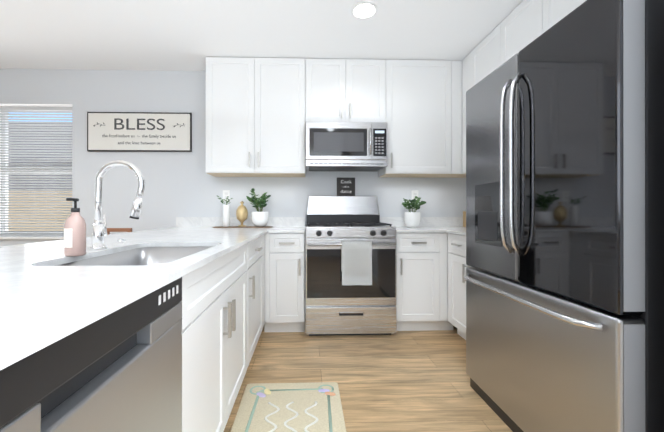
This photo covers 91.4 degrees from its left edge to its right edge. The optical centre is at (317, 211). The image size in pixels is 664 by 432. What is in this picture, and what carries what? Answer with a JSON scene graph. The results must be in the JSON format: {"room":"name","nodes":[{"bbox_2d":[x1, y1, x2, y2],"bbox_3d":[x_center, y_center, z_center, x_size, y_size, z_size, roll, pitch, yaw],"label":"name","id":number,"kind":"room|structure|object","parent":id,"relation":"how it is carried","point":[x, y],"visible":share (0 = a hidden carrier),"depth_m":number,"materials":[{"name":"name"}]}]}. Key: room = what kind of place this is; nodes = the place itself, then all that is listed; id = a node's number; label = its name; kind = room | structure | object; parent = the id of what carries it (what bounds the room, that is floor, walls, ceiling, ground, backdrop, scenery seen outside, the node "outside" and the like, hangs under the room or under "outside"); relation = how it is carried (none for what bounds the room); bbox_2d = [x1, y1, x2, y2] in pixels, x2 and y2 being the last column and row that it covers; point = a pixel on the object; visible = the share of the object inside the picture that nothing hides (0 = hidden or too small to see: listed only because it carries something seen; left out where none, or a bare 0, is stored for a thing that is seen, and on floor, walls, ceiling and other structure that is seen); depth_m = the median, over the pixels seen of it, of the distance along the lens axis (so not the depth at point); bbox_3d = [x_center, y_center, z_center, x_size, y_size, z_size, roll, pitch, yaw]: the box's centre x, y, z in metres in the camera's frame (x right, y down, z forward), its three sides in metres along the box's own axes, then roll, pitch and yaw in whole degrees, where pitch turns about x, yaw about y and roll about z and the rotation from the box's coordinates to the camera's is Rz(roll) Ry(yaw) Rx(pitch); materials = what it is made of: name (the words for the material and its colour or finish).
{"room":"kitchen","nodes":[
{"label":"kitchen","id":0,"kind":"room"},
{"bbox_2d":[0,69,465,246],"bbox_3d":[-0.724,-0.199,3.424,5.160,2.500,0.150,0,0,-2],"label":"wall","id":1,"kind":"structure","parent":0,"point":[181,184],"depth_m":3.32,"materials":[{"name":"white paint"}]},
{"bbox_2d":[0,104,71,238],"bbox_3d":[-2.898,-0.410,3.342,0.850,1.370,0.178,0,0,-2],"label":"window blinds","id":2,"kind":"object","parent":1,"relation":"attached to","point":[34,111],"visible":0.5,"depth_m":3.36,"materials":[{"name":"white plastic"}]},
{"bbox_2d":[87,112,191,151],"bbox_3d":[-1.808,-0.815,3.303,1.045,0.400,0.026,0,0,-2],"label":"sign","id":3,"kind":"object","parent":1,"relation":"attached to","point":[138,132],"visible":1,"depth_m":3.29,"materials":[{"name":"grey wood"}]},
{"bbox_2d":[223,190,229,200],"bbox_3d":[-0.937,-0.167,3.338,0.072,0.115,0.008,0,0,-2],"label":"electrical outlet","id":4,"kind":"object","parent":1,"relation":"attached to","point":[226,193],"visible":0.92,"depth_m":3.34,"materials":[{"name":"white plastic"}]},
{"bbox_2d":[206,57,305,176],"bbox_3d":[-0.580,-0.906,3.191,0.932,1.084,0.322,0,0,-2],"label":"upper cabinet","id":5,"kind":"object","parent":1,"relation":"attached to","point":[260,112],"depth_m":3.03,"materials":[{"name":"white wood"}]},
{"bbox_2d":[306,58,385,121],"bbox_3d":[0.266,-1.141,3.217,0.762,0.614,0.322,0,0,-2],"label":"upper cabinet","id":6,"kind":"object","parent":1,"relation":"attached to","point":[337,90],"depth_m":3.06,"materials":[{"name":"white wood"}]},
{"bbox_2d":[306,122,386,171],"bbox_3d":[0.268,-0.622,3.155,0.757,0.411,0.441,0,0,-2],"label":"microwave","id":7,"kind":"object","parent":6,"relation":"attached to","point":[346,146],"visible":1,"depth_m":2.98,"materials":[{"name":"silver metal"}]},
{"bbox_2d":[411,190,417,199],"bbox_3d":[1.028,-0.167,3.398,0.072,0.115,0.008,0,0,-2],"label":"electrical outlet","id":8,"kind":"object","parent":1,"relation":"attached to","point":[414,193],"visible":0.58,"depth_m":3.40,"materials":[{"name":"white plastic"}]},
{"bbox_2d":[378,60,453,177],"bbox_3d":[0.961,-0.906,3.238,0.629,1.084,0.322,0,0,-2],"label":"upper cabinet","id":9,"kind":"object","parent":1,"relation":"attached to","point":[419,93],"depth_m":3.08,"materials":[{"name":"white wood"}]},
{"bbox_2d":[462,53,469,175],"bbox_3d":[1.550,-0.906,3.015,0.332,1.084,0.196,0,0,-2],"label":"upper cabinet","id":10,"kind":"object","parent":1,"relation":"attached to","point":[466,61],"depth_m":3.04,"materials":[{"name":"white wood"}]},
{"bbox_2d":[470,0,541,87],"bbox_3d":[1.566,-0.907,2.479,0.332,1.084,0.878,0,0,-2],"label":"upper cabinet","id":11,"kind":"object","parent":1,"relation":"attached to","point":[523,25],"depth_m":2.40,"materials":[{"name":"white wood"}]},
{"bbox_2d":[542,0,585,33],"bbox_3d":[1.596,-1.176,1.516,0.332,0.549,1.050,0,0,-2],"label":"upper cabinet","id":12,"kind":"object","parent":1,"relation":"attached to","point":[553,11],"depth_m":1.93,"materials":[{"name":"white wood"}]},
{"bbox_2d":[0,0,522,70],"bbox_3d":[-1.166,-1.503,0.521,6.220,0.100,5.930,0,0,-2],"label":"ceiling","id":13,"kind":"structure","parent":0,"point":[170,35],"depth_m":2.60,"materials":[{"name":"white paint"}]},
{"bbox_2d":[351,2,377,18],"bbox_3d":[0.340,-1.447,2.332,0.190,0.007,0.190,0,0,-2],"label":"recessed light","id":14,"kind":"object","parent":13,"relation":"in","point":[364,10],"visible":1,"depth_m":2.32,"materials":[{"name":"white"}]},
{"bbox_2d":[224,326,512,431],"bbox_3d":[-1.166,1.097,0.518,6.220,0.100,5.930,0,0,-2],"label":"floor","id":15,"kind":"structure","parent":0,"point":[408,381],"depth_m":2.08,"materials":[{"name":"brown wood"}]},
{"bbox_2d":[0,277,181,431],"bbox_3d":[-0.671,0.613,0.600,0.605,0.869,0.603,0,0,-2],"label":"dishwasher","id":16,"kind":"object","parent":15,"relation":"on","point":[120,370],"visible":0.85,"depth_m":0.58,"materials":[{"name":"silver metal"}]},
{"bbox_2d":[107,228,131,234],"bbox_3d":[-1.769,0.597,2.741,0.250,0.905,0.330,0,0,-2],"label":"bar stool","id":17,"kind":"object","parent":15,"relation":"on","point":[109,230],"visible":0.19,"depth_m":2.88,"materials":[{"name":"brown wood"}]},
{"bbox_2d":[181,288,248,431],"bbox_3d":[-0.712,0.748,1.396,0.630,0.600,0.983,0,0,-2],"label":"base cabinet","id":18,"kind":"object","parent":15,"relation":"on","point":[235,301],"depth_m":1.24,"materials":[{"name":"white wood"}]},
{"bbox_2d":[182,234,264,363],"bbox_3d":[-0.738,0.612,2.230,0.630,0.874,0.685,0,0,-2],"label":"base cabinet","id":19,"kind":"object","parent":15,"relation":"on","point":[244,266],"depth_m":1.89,"materials":[{"name":"white wood"}]},
{"bbox_2d":[0,217,271,369],"bbox_3d":[-0.884,0.113,1.762,1.020,0.121,3.158,0,0,-2],"label":"countertop","id":20,"kind":"structure","parent":19,"relation":"on","point":[45,301],"depth_m":0.75,"materials":[{"name":"stone"}]},
{"bbox_2d":[64,198,85,256],"bbox_3d":[-0.839,0.052,1.122,0.063,0.198,0.066,0,0,-2],"label":"soap bottle","id":21,"kind":"object","parent":20,"relation":"on","point":[75,234],"visible":1,"depth_m":1.10,"materials":[{"name":"pink plastic"}]},
{"bbox_2d":[89,160,144,249],"bbox_3d":[-0.822,-0.031,1.351,0.218,0.365,0.093,0,0,-2],"label":"faucet","id":22,"kind":"object","parent":20,"relation":"on","point":[99,232],"visible":1,"depth_m":1.32,"materials":[{"name":"silver metal"}]},
{"bbox_2d":[56,246,213,265],"bbox_3d":[-0.648,0.273,1.265,0.412,0.198,0.722,0,0,-2],"label":"sink","id":23,"kind":"object","parent":20,"relation":"in","point":[147,256],"visible":0.06,"depth_m":1.57,"materials":[{"name":"silver metal"}]},
{"bbox_2d":[213,226,272,227],"bbox_3d":[-0.727,0.149,3.193,0.560,0.010,0.170,0,0,-2],"label":"decorative tray","id":24,"kind":"object","parent":20,"relation":"on","point":[243,227],"visible":0.98,"depth_m":3.11,"materials":[{"name":"brown wood"}]},
{"bbox_2d":[217,196,232,226],"bbox_3d":[-0.906,-0.008,3.186,0.162,0.303,0.143,0,0,-2],"label":"vase","id":25,"kind":"object","parent":24,"relation":"on","point":[226,215],"visible":1,"depth_m":3.16,"materials":[{"name":"white ceramic"}]},
{"bbox_2d":[236,201,247,226],"bbox_3d":[-0.737,0.018,3.178,0.116,0.250,0.116,0,0,-2],"label":"ornament","id":26,"kind":"object","parent":24,"relation":"on","point":[241,213],"visible":1,"depth_m":3.14,"materials":[{"name":"gold metal"}]},
{"bbox_2d":[246,188,270,226],"bbox_3d":[-0.586,-0.041,3.206,0.237,0.368,0.289,0,0,-2],"label":"plant","id":27,"kind":"object","parent":24,"relation":"on","point":[260,218],"visible":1,"depth_m":3.15,"materials":[{"name":"green plant"}]},
{"bbox_2d":[265,233,268,331],"bbox_3d":[-0.734,0.613,2.655,0.664,0.874,0.165,0,0,-2],"label":"base cabinet","id":28,"kind":"object","parent":15,"relation":"on","point":[267,234],"depth_m":2.73,"materials":[{"name":"white wood"}]},
{"bbox_2d":[269,233,304,331],"bbox_3d":[-0.290,0.613,3.045,0.353,0.874,0.627,0,0,-2],"label":"base cabinet","id":29,"kind":"object","parent":15,"relation":"on","point":[286,250],"depth_m":2.74,"materials":[{"name":"white wood"}]},
{"bbox_2d":[272,217,304,232],"bbox_3d":[-0.262,0.115,3.035,0.300,0.121,0.650,0,0,-2],"label":"countertop","id":30,"kind":"structure","parent":29,"relation":"on","point":[280,224],"depth_m":3.34,"materials":[{"name":"stone"}]},
{"bbox_2d":[231,382,345,431],"bbox_3d":[-0.137,1.041,1.575,0.546,0.014,0.780,0,0,-2],"label":"rug","id":31,"kind":"object","parent":15,"relation":"on","point":[291,407],"visible":1,"depth_m":1.70,"materials":[{"name":"beige fabric"}]},
{"bbox_2d":[305,196,396,335],"bbox_3d":[0.276,0.443,3.003,0.763,1.215,0.743,0,0,-2],"label":"range","id":32,"kind":"object","parent":15,"relation":"on","point":[334,305],"visible":1,"depth_m":2.70,"materials":[{"name":"silver metal"}]},
{"bbox_2d":[337,177,354,195],"bbox_3d":[0.300,-0.261,3.361,0.190,0.190,0.023,0,0,-2],"label":"sign","id":33,"kind":"object","parent":32,"relation":"on","point":[345,186],"visible":1,"depth_m":3.35,"materials":[{"name":"grey"}]},
{"bbox_2d":[341,241,371,284],"bbox_3d":[0.323,0.418,2.644,0.245,0.353,0.059,0,0,-2],"label":"towel","id":34,"kind":"object","parent":32,"relation":"hanging from","point":[356,262],"visible":1,"depth_m":2.62,"materials":[{"name":"white fabric"}]},
{"bbox_2d":[396,232,436,330],"bbox_3d":[0.883,0.613,3.080,0.444,0.874,0.627,0,0,-2],"label":"base cabinet","id":35,"kind":"object","parent":15,"relation":"on","point":[416,306],"depth_m":2.77,"materials":[{"name":"white wood"}]},
{"bbox_2d":[380,217,439,231],"bbox_3d":[0.858,0.115,3.070,0.397,0.121,0.650,0,0,-2],"label":"countertop","id":36,"kind":"structure","parent":35,"relation":"on","point":[427,224],"depth_m":3.37,"materials":[{"name":"stone"}]},
{"bbox_2d":[402,196,425,227],"bbox_3d":[0.963,-0.004,3.215,0.238,0.316,0.200,0,0,-2],"label":"plant","id":37,"kind":"object","parent":36,"relation":"on","point":[412,219],"visible":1,"depth_m":3.17,"materials":[{"name":"green plant"}]},
{"bbox_2d":[441,232,470,339],"bbox_3d":[1.399,0.612,2.407,0.671,0.874,0.790,0,0,-2],"label":"base cabinet","id":38,"kind":"object","parent":15,"relation":"on","point":[453,246],"depth_m":2.67,"materials":[{"name":"white wood"}]},
{"bbox_2d":[440,217,465,234],"bbox_3d":[1.398,0.114,2.712,0.658,0.121,1.398,0,0,-2],"label":"countertop","id":39,"kind":"structure","parent":38,"relation":"on","point":[454,225],"depth_m":3.39,"materials":[{"name":"stone"}]},
{"bbox_2d":[463,211,465,226],"bbox_3d":[1.571,0.074,3.301,0.160,0.160,0.025,0,0,-2],"label":"cutting board","id":40,"kind":"object","parent":39,"relation":"on","point":[464,218],"visible":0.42,"depth_m":3.29,"materials":[{"name":"brown wood"}]},
{"bbox_2d":[464,0,663,431],"bbox_3d":[1.297,0.148,1.494,0.898,1.800,0.972,0,0,-2],"label":"refrigerator","id":41,"kind":"object","parent":15,"relation":"on","point":[564,276],"visible":1,"depth_m":1.17,"materials":[{"name":"grey metal"}]},
{"label":"outside","id":42,"kind":"structure","parent":0,"visible":0},
{"bbox_2d":[8,113,71,230],"bbox_3d":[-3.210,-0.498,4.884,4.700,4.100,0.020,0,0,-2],"label":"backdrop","id":43,"kind":"structure","parent":42,"point":[39,180],"depth_m":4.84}
]}

